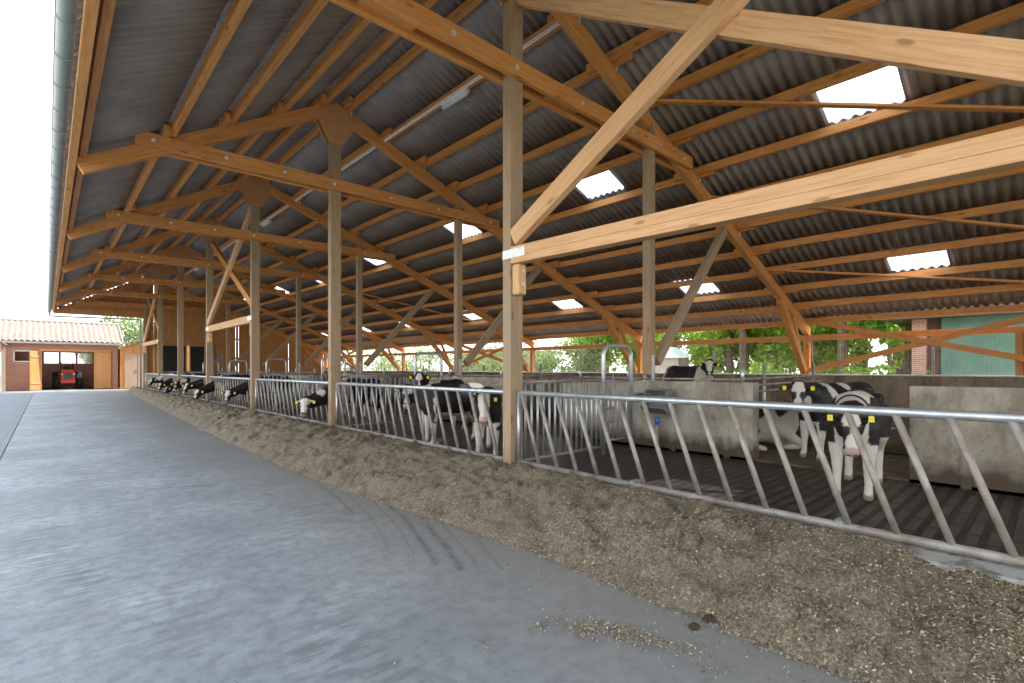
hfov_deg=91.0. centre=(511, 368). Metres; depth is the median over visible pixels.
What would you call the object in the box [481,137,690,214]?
roof purlin
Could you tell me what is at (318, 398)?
cow
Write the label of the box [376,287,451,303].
roof purlin
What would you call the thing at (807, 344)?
timber post
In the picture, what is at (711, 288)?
tree
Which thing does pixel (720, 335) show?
tree
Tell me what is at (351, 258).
roof purlin
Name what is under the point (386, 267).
roof purlin
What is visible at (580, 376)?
rail
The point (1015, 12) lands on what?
roof purlin
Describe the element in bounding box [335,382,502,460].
fence
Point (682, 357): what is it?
hut
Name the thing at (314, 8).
roof purlin
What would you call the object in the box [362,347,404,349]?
roof purlin
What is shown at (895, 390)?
wall
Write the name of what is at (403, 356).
timber post
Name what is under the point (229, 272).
frame
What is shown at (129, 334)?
leafy bush
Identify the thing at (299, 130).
beam
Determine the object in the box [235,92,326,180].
roof purlin
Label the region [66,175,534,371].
roof truss
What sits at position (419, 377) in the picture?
cow
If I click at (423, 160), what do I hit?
roof purlin
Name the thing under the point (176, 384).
cow
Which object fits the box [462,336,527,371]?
frame
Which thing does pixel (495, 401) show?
cow
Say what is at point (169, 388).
cow
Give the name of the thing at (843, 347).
mesh panel
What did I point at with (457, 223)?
timber post
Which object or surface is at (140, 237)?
roof purlin
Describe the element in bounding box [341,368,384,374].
rail
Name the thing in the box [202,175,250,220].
roof purlin
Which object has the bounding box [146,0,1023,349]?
ceiling
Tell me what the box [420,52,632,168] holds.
roof purlin
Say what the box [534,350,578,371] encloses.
mesh panel
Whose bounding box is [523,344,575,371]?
leafy bush
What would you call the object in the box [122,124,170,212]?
roof purlin
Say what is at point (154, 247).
roof purlin
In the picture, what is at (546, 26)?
roof purlin
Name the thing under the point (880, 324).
tree
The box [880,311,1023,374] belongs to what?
building
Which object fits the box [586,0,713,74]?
roof purlin
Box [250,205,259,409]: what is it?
timber post
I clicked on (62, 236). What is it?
beam
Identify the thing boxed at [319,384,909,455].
floor
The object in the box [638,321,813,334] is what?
roof purlin
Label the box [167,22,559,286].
cable conduit
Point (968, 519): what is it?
floor
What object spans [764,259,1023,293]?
roof purlin
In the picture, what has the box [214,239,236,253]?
roof purlin
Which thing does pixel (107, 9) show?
eave purlin
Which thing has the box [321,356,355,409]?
passage
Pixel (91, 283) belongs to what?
roof purlin
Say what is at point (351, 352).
frame
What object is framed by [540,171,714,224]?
roof beam
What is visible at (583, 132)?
roof purlin
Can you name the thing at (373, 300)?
roof purlin
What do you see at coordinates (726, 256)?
roof purlin
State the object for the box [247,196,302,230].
roof purlin
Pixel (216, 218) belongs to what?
roof purlin
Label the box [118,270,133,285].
roof purlin
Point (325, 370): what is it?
sill
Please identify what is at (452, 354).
mesh panel
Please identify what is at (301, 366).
divider
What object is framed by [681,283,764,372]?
tree
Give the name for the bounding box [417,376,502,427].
wall partition
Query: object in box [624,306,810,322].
roof purlin
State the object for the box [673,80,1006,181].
roof purlin
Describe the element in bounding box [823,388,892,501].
cow
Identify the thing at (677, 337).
tree
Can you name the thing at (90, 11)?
beam
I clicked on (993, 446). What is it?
wall partition
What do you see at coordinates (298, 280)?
timber post
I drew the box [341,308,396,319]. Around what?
roof purlin
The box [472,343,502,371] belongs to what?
leafy bush
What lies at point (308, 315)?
roof purlin
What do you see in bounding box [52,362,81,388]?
tractor
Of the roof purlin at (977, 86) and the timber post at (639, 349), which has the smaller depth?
the roof purlin at (977, 86)
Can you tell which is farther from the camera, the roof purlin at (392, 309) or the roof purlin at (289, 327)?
the roof purlin at (289, 327)
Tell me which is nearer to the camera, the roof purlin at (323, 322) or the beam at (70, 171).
the beam at (70, 171)
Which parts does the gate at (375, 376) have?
rail, rail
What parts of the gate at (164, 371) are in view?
rail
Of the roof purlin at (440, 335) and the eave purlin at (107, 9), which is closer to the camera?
the eave purlin at (107, 9)
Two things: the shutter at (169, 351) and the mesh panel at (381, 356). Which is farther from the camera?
the mesh panel at (381, 356)
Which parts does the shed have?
door, door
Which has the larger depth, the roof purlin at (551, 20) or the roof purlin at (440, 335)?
the roof purlin at (440, 335)
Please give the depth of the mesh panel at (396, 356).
34.37 m
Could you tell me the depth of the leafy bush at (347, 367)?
60.01 m
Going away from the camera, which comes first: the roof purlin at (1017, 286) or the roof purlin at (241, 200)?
the roof purlin at (1017, 286)
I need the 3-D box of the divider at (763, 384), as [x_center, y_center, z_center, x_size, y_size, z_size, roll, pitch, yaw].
[5.383,0.660,10.234,4.605,1.560,0.208,0,0,-40]
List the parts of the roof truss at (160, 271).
gusset plate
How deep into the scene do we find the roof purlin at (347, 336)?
34.14 m
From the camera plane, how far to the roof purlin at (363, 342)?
34.79 m
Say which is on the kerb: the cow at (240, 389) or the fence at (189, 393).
the fence at (189, 393)
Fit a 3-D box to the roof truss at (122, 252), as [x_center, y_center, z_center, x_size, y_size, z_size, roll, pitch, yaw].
[-9.251,-2.951,23.062,17.087,6.236,0.356,0,0,-43]
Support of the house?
on the ground
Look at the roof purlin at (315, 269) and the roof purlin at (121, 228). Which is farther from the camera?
the roof purlin at (315, 269)
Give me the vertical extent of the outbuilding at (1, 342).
4.454 m
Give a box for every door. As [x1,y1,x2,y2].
[29,351,40,389]
[96,352,110,387]
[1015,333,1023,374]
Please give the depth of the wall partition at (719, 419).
8.80 m
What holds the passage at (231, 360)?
on the floor at (968, 519)
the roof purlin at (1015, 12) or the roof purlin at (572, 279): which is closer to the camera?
the roof purlin at (1015, 12)
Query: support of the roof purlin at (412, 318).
on the roof truss at (181, 251)
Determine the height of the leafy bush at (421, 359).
4.273 m
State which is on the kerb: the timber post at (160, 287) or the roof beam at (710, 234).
the timber post at (160, 287)
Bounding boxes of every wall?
[54,276,326,374]
[326,371,1023,407]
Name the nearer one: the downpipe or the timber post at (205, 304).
the downpipe
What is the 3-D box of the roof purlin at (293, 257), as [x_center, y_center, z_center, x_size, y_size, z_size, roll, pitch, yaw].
[-11.908,-4.913,24.708,0.095,0.160,6.840,0,0,-43]
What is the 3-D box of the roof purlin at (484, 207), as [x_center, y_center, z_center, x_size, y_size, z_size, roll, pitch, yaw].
[-3.021,-4.528,16.583,0.095,0.160,6.840,0,0,-43]
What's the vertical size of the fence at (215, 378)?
1.076 m
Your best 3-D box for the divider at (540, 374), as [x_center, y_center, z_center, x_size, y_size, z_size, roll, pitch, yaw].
[1.307,0.660,14.637,4.605,1.560,0.208,0,0,-40]
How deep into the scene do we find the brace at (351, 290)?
23.85 m
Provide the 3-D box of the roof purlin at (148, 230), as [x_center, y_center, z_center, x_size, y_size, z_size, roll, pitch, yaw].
[-11.774,-4.906,16.655,0.110,0.160,6.840,0,0,-43]
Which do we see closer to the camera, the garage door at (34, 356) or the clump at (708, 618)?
the clump at (708, 618)
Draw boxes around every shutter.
[163,345,186,373]
[189,345,214,371]
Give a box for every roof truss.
[55,277,327,369]
[56,264,362,369]
[58,245,405,370]
[61,218,453,370]
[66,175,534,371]
[76,98,642,372]
[328,0,810,373]
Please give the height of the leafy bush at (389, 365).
3.836 m
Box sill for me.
[325,370,1023,376]
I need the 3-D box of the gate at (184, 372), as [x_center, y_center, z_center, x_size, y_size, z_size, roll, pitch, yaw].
[-15.496,0.769,25.543,1.967,1.190,0.056,0,0,-43]
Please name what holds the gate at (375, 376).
attached to the passage at (441, 376)
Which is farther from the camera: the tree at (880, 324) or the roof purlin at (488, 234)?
the tree at (880, 324)
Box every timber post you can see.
[143,291,147,387]
[158,285,162,383]
[177,266,183,394]
[204,304,205,371]
[206,241,213,400]
[226,295,229,371]
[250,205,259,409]
[296,267,300,373]
[328,142,340,425]
[356,242,361,374]
[402,355,404,370]
[454,202,461,376]
[503,0,522,463]
[530,351,533,371]
[637,347,641,372]
[642,124,654,380]
[804,340,810,373]
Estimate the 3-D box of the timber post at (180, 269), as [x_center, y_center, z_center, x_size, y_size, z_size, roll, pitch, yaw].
[-16.295,-1.885,24.735,0.240,6.510,0.173,0,0,-43]
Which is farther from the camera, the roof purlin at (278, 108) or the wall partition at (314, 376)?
the wall partition at (314, 376)
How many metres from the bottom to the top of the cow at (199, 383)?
1.220 m
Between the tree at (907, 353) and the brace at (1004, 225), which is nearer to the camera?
the brace at (1004, 225)
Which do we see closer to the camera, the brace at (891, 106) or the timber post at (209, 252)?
the brace at (891, 106)
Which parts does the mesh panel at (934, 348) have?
frame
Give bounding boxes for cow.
[147,373,186,386]
[156,373,201,391]
[164,374,215,396]
[171,374,220,396]
[182,374,241,401]
[194,375,249,403]
[221,376,292,410]
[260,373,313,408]
[295,378,382,425]
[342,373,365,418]
[394,383,484,441]
[408,371,466,433]
[469,384,502,454]
[662,359,721,381]
[759,400,808,450]
[779,379,874,460]
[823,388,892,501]
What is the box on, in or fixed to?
attached to the wall at (193, 320)
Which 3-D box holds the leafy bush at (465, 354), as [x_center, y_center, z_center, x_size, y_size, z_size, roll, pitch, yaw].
[-3.899,-0.239,45.673,4.350,3.916,4.872,0,0,-5]
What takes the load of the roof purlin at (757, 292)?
attached to the roof truss at (335, 124)
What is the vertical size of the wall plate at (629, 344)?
0.160 m
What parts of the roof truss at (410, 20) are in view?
gusset plate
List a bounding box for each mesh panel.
[365,356,381,370]
[385,356,399,370]
[405,355,428,370]
[429,354,452,370]
[462,353,492,371]
[499,351,527,364]
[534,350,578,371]
[581,348,635,372]
[642,344,713,372]
[714,341,803,373]
[812,336,932,374]
[933,335,1014,374]
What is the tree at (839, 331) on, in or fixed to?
on the ground
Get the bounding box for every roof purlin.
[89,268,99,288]
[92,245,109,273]
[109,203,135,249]
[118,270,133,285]
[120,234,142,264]
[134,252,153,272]
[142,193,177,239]
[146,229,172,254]
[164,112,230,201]
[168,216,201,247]
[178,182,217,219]
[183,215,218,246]
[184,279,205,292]
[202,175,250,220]
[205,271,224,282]
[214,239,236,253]
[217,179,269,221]
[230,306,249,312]
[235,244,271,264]
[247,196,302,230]
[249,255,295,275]
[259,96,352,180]
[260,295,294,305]
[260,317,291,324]
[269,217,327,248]
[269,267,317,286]
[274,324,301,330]
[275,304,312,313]
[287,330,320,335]
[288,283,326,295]
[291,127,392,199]
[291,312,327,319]
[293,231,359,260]
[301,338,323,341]
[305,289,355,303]
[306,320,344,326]
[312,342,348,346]
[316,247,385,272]
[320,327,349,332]
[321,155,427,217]
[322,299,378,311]
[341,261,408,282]
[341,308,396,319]
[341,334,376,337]
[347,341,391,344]
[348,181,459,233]
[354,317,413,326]
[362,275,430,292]
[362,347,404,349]
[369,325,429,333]
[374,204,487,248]
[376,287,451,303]
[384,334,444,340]
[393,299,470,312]
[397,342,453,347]
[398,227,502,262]
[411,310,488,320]
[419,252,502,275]
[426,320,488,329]
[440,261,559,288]
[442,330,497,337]
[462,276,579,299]
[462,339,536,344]
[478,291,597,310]
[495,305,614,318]
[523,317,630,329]
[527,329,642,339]
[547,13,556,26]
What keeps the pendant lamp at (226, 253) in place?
hanging from the roof purlin at (229, 241)
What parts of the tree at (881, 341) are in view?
crown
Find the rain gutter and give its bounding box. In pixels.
[47,0,82,312]
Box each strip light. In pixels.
[262,220,271,226]
[441,88,469,109]
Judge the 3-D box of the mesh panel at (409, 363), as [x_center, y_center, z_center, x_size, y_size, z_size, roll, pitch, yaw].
[-6.070,-0.345,32.077,0.042,1.030,2.888,0,0,-43]
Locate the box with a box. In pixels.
[216,353,222,361]
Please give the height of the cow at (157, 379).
1.220 m
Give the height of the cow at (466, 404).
1.194 m
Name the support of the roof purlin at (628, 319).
attached to the roof truss at (335, 124)
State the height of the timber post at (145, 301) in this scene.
6.510 m
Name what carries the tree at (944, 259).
on the ground
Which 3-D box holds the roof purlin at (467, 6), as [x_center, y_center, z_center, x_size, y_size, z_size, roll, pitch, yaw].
[-1.807,-6.030,9.530,0.095,0.160,6.840,0,0,-43]
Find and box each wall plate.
[362,353,402,356]
[403,351,453,354]
[462,347,531,352]
[532,343,638,350]
[639,335,806,346]
[807,326,1023,340]
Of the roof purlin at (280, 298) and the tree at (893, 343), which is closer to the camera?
the tree at (893, 343)
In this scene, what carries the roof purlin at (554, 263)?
attached to the roof truss at (335, 124)
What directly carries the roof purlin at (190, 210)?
on the roof truss at (255, 191)
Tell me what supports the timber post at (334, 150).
on the kerb
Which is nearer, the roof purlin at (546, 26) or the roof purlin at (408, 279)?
the roof purlin at (546, 26)
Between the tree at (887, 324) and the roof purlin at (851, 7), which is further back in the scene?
the tree at (887, 324)
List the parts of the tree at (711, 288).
crown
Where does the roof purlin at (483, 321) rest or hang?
attached to the roof truss at (255, 191)
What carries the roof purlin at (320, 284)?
attached to the roof truss at (122, 252)
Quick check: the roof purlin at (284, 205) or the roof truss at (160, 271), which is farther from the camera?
the roof truss at (160, 271)
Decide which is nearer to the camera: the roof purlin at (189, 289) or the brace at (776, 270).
the brace at (776, 270)
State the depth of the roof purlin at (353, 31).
8.85 m
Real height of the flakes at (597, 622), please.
0.016 m
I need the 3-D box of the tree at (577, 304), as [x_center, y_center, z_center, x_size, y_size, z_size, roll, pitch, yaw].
[7.250,-2.924,45.200,6.041,9.275,4.934,0,0,-45]
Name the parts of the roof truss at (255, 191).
gusset plate, gusset plate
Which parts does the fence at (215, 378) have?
rail, rail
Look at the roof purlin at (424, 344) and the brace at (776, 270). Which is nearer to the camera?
the brace at (776, 270)
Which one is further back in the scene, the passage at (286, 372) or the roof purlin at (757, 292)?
the passage at (286, 372)
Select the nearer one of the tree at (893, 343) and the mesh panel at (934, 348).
the mesh panel at (934, 348)
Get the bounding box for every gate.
[163,371,201,390]
[184,372,227,395]
[214,372,264,400]
[260,373,320,410]
[341,375,413,426]
[523,379,601,460]
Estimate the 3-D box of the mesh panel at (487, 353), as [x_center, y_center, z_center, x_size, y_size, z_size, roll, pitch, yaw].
[-1.993,-0.345,27.675,0.042,1.030,2.888,0,0,-43]
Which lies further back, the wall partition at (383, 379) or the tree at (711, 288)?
the tree at (711, 288)
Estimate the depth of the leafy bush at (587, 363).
34.31 m
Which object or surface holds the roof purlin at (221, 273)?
attached to the roof truss at (181, 251)
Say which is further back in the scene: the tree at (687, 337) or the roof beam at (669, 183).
the tree at (687, 337)
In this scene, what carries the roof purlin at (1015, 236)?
attached to the roof truss
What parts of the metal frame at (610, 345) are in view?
rail, rail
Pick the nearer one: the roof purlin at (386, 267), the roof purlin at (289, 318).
the roof purlin at (386, 267)
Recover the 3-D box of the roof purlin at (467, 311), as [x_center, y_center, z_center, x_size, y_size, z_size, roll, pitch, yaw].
[-3.356,-2.565,24.450,0.095,0.160,6.840,0,0,-43]
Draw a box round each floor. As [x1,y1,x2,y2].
[0,389,862,682]
[191,391,1023,556]
[263,396,1023,496]
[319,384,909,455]
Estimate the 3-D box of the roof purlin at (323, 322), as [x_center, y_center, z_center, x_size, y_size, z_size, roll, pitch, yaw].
[-12.243,-2.950,32.575,0.095,0.160,6.840,0,0,-43]
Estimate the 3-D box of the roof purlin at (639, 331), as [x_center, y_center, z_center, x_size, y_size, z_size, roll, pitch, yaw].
[2.849,-1.448,22.018,0.095,0.160,6.840,0,0,-43]
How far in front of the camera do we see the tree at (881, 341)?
42.26 m
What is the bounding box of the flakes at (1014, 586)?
[252,426,1023,682]
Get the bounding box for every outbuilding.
[0,318,123,390]
[0,341,10,392]
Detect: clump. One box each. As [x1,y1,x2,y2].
[688,622,699,630]
[701,614,716,622]
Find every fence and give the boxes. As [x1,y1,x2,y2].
[145,373,157,390]
[160,374,176,393]
[180,375,205,400]
[209,376,249,408]
[255,378,327,425]
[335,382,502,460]
[516,390,1023,566]
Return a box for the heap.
[125,386,1023,682]
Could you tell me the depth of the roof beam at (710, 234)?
14.01 m
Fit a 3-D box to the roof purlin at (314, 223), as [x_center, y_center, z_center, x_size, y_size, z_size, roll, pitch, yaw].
[-8.492,-5.260,19.694,0.095,0.160,6.840,0,0,-43]
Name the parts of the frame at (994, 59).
nail plate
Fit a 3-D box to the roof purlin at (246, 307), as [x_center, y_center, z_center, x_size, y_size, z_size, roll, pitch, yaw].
[-18.716,-4.143,35.004,0.095,0.160,7.200,0,0,-43]
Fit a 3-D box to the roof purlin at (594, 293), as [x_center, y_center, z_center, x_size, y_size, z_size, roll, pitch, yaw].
[0.648,-2.603,19.980,0.095,0.160,6.840,0,0,-43]
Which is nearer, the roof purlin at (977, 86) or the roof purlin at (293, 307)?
the roof purlin at (977, 86)
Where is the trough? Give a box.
[640,388,673,450]
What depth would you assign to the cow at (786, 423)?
8.85 m
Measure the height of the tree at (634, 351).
7.144 m
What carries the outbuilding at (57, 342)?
on the floor at (416, 605)
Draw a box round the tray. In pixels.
[640,389,672,413]
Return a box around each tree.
[563,334,631,371]
[571,299,623,350]
[612,333,663,370]
[670,332,685,350]
[680,330,724,371]
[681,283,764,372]
[684,277,773,372]
[689,328,790,372]
[755,320,873,373]
[766,351,798,373]
[781,323,855,369]
[837,252,937,373]
[855,254,929,371]
[869,321,903,374]
[872,323,897,373]
[882,327,904,368]
[887,250,949,321]
[896,251,947,374]
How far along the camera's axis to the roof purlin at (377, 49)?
9.70 m
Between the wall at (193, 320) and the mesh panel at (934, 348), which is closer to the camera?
the mesh panel at (934, 348)
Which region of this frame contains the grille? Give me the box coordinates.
[64,373,72,378]
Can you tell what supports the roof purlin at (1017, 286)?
attached to the roof truss
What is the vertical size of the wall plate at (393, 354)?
0.160 m
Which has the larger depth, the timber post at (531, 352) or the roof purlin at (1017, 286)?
the timber post at (531, 352)
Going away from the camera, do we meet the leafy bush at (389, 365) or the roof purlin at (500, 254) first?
the roof purlin at (500, 254)
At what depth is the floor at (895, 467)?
7.95 m
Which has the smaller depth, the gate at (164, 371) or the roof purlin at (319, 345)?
the gate at (164, 371)
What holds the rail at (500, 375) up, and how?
on the wall partition at (485, 381)
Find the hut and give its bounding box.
[655,347,691,372]
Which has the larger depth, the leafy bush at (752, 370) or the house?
the house
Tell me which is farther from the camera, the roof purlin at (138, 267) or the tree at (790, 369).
the tree at (790, 369)
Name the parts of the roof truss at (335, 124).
gusset plate, gusset plate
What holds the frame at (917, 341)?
attached to the roof truss at (410, 20)
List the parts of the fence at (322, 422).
rail, rail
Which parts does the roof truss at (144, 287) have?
gusset plate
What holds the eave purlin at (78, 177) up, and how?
attached to the roof truss at (335, 124)
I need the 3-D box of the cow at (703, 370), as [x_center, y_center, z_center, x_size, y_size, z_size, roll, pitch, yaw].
[4.458,0.490,12.507,0.662,1.429,2.095,0,0,-18]
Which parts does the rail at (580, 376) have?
stub post, stub post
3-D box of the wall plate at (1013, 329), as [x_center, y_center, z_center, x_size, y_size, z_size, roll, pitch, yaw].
[11.189,-0.940,13.380,0.160,0.160,5.990,0,0,-43]
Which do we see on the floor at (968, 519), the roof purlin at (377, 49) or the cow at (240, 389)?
the cow at (240, 389)
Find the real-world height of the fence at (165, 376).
1.076 m
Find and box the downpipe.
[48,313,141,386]
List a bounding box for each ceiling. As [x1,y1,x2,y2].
[51,0,418,309]
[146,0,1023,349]
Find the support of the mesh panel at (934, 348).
on the sill
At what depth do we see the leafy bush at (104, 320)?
44.85 m
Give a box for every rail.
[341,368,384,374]
[425,368,501,377]
[574,367,744,381]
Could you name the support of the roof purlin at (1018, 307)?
attached to the roof truss
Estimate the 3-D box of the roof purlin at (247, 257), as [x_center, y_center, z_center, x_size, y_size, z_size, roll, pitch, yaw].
[-12.642,-5.298,24.029,0.095,0.160,6.840,0,0,-43]
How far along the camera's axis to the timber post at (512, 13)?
7.05 m
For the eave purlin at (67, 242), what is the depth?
15.23 m
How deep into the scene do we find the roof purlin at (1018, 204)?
10.60 m
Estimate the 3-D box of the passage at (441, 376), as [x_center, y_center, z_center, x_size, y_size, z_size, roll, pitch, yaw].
[-2.067,0.522,13.416,1.282,1.916,0.116,0,0,-43]
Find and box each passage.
[203,361,225,373]
[229,360,246,374]
[266,358,294,400]
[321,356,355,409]
[414,352,453,425]
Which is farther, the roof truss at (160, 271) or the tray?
the roof truss at (160, 271)
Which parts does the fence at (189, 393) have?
rail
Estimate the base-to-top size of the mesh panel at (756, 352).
1.030 m
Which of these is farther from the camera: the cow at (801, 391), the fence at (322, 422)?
the fence at (322, 422)
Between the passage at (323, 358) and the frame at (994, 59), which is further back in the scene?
the passage at (323, 358)
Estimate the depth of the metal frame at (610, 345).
8.81 m
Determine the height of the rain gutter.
0.151 m
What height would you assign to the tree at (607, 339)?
7.923 m
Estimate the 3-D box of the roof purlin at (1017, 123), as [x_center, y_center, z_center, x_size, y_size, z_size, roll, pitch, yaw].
[6.600,-3.758,9.137,0.095,0.160,6.840,0,0,-43]
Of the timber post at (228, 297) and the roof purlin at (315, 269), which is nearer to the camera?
the roof purlin at (315, 269)
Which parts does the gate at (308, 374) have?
rail, rail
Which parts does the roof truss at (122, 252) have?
gusset plate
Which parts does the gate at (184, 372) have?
rail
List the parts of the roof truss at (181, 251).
gusset plate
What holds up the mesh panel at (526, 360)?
on the sill
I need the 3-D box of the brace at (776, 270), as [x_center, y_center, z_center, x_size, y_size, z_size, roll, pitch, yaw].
[9.468,-2.147,11.779,6.412,0.929,0.110,0,0,26]
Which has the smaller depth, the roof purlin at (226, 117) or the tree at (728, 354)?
the roof purlin at (226, 117)
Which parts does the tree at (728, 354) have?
crown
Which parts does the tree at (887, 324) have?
crown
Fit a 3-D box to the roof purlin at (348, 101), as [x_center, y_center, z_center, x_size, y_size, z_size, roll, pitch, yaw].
[-5.956,-6.068,13.865,0.095,0.160,6.840,0,0,-43]
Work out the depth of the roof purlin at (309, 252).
21.25 m
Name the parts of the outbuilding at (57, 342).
door frame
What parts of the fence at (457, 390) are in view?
rail, rail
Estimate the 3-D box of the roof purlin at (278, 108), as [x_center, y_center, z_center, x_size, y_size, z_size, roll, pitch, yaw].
[-7.062,-5.400,12.841,0.110,0.160,6.840,0,0,-43]
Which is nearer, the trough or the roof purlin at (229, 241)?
the trough
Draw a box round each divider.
[270,366,353,373]
[316,366,409,383]
[385,365,488,381]
[502,364,609,419]
[731,362,822,442]
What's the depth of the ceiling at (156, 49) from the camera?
8.16 m
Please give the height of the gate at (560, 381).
1.190 m
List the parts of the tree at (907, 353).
crown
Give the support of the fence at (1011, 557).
on the kerb
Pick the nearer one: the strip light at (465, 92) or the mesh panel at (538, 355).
the strip light at (465, 92)
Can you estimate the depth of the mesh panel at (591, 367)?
21.64 m
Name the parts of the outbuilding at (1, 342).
porch post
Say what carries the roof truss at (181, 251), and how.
attached to the timber post at (180, 269)
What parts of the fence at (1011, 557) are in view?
rail, rail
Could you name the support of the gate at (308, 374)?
attached to the passage at (323, 358)
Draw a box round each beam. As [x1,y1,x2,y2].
[52,302,55,312]
[53,287,57,301]
[55,267,60,288]
[57,228,65,268]
[61,161,75,233]
[68,0,99,164]
[144,0,442,275]
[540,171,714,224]
[552,227,753,268]
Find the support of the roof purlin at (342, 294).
attached to the roof truss at (181, 251)
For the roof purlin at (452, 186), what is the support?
attached to the roof truss at (255, 191)
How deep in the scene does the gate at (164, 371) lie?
29.71 m
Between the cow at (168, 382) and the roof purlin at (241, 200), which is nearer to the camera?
the roof purlin at (241, 200)
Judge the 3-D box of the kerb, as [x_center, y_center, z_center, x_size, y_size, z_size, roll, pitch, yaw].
[-7.432,1.460,15.061,0.360,0.180,50.200,0,0,-43]
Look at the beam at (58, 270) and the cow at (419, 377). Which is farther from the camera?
the beam at (58, 270)
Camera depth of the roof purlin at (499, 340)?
26.45 m
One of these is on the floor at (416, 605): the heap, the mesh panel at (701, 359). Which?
the heap
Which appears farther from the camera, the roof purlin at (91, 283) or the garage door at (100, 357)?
the garage door at (100, 357)
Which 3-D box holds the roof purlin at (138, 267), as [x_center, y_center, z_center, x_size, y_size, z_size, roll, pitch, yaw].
[-19.208,-5.465,26.125,0.110,0.160,6.840,0,0,-43]
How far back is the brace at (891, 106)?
8.10 m
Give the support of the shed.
on the floor at (416, 605)
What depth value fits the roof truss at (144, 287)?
33.52 m
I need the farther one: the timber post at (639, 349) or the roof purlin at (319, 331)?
the roof purlin at (319, 331)
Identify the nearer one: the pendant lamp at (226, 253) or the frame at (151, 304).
the pendant lamp at (226, 253)
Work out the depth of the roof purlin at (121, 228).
16.11 m
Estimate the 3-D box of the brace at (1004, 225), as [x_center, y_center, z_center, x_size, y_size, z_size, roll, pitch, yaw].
[7.670,-3.090,10.115,6.988,1.429,0.110,0,0,16]
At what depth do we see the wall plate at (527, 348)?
26.60 m
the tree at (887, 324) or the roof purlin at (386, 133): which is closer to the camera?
the roof purlin at (386, 133)
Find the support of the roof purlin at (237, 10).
attached to the roof truss at (410, 20)
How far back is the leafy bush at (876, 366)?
18.77 m
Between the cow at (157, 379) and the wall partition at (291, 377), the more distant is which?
the cow at (157, 379)
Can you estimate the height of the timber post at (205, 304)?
4.809 m
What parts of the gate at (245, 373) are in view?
rail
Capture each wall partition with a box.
[282,373,318,399]
[348,375,388,410]
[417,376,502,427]
[563,380,758,460]
[910,386,1023,496]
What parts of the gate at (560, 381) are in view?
rail, rail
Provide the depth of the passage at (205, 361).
31.12 m
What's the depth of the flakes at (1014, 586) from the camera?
2.95 m
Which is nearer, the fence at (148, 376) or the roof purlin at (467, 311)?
the roof purlin at (467, 311)
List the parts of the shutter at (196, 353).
panel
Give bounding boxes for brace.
[351,290,489,325]
[653,99,1023,112]
[709,195,1023,228]
[765,269,1023,282]
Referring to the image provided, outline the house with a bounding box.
[463,351,557,371]
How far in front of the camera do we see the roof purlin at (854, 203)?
9.92 m
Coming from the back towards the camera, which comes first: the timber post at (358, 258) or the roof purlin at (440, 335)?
the roof purlin at (440, 335)
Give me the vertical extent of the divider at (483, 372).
1.560 m
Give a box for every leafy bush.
[97,316,122,348]
[115,317,153,344]
[341,350,379,370]
[370,351,413,370]
[394,346,443,370]
[445,345,491,370]
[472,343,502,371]
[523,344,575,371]
[553,338,607,371]
[739,360,811,373]
[840,363,895,373]
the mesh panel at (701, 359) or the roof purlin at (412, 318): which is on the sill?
the mesh panel at (701, 359)
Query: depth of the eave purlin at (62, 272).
19.77 m
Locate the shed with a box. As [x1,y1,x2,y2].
[116,338,188,388]
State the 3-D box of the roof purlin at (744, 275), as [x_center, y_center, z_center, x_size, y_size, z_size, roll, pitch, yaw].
[4.797,-2.565,15.645,0.095,0.160,6.840,0,0,-43]
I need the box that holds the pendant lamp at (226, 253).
[223,248,229,261]
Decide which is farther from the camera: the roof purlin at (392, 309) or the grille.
the grille
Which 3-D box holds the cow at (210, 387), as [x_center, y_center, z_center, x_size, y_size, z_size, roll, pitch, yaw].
[-11.527,0.867,20.153,0.632,1.225,2.399,0,0,37]
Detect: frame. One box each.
[143,285,157,352]
[206,207,250,342]
[325,350,353,369]
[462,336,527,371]
[503,0,1023,295]
[601,343,643,454]
[807,316,1023,372]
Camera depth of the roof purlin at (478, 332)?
26.02 m
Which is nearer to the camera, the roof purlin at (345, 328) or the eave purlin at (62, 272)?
the eave purlin at (62, 272)
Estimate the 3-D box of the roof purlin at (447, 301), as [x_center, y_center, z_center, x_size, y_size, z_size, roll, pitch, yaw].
[-4.090,-2.950,23.770,0.095,0.160,6.840,0,0,-43]
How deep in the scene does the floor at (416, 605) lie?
3.46 m
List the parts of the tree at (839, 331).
crown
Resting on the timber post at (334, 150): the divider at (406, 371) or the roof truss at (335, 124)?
the roof truss at (335, 124)
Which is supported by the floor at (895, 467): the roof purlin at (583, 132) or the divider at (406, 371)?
the divider at (406, 371)
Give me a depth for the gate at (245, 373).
21.00 m
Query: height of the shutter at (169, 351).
2.120 m
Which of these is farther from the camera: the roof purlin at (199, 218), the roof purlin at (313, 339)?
the roof purlin at (313, 339)
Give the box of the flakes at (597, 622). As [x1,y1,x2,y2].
[97,430,836,682]
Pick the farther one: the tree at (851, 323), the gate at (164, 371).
the tree at (851, 323)
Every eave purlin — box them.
[59,269,63,285]
[62,228,70,264]
[68,155,82,228]
[79,0,115,156]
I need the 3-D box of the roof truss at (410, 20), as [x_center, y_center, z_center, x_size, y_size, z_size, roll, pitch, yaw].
[2.979,-2.951,9.855,17.087,6.236,0.356,0,0,-43]
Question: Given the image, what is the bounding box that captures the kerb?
[227,405,1023,586]

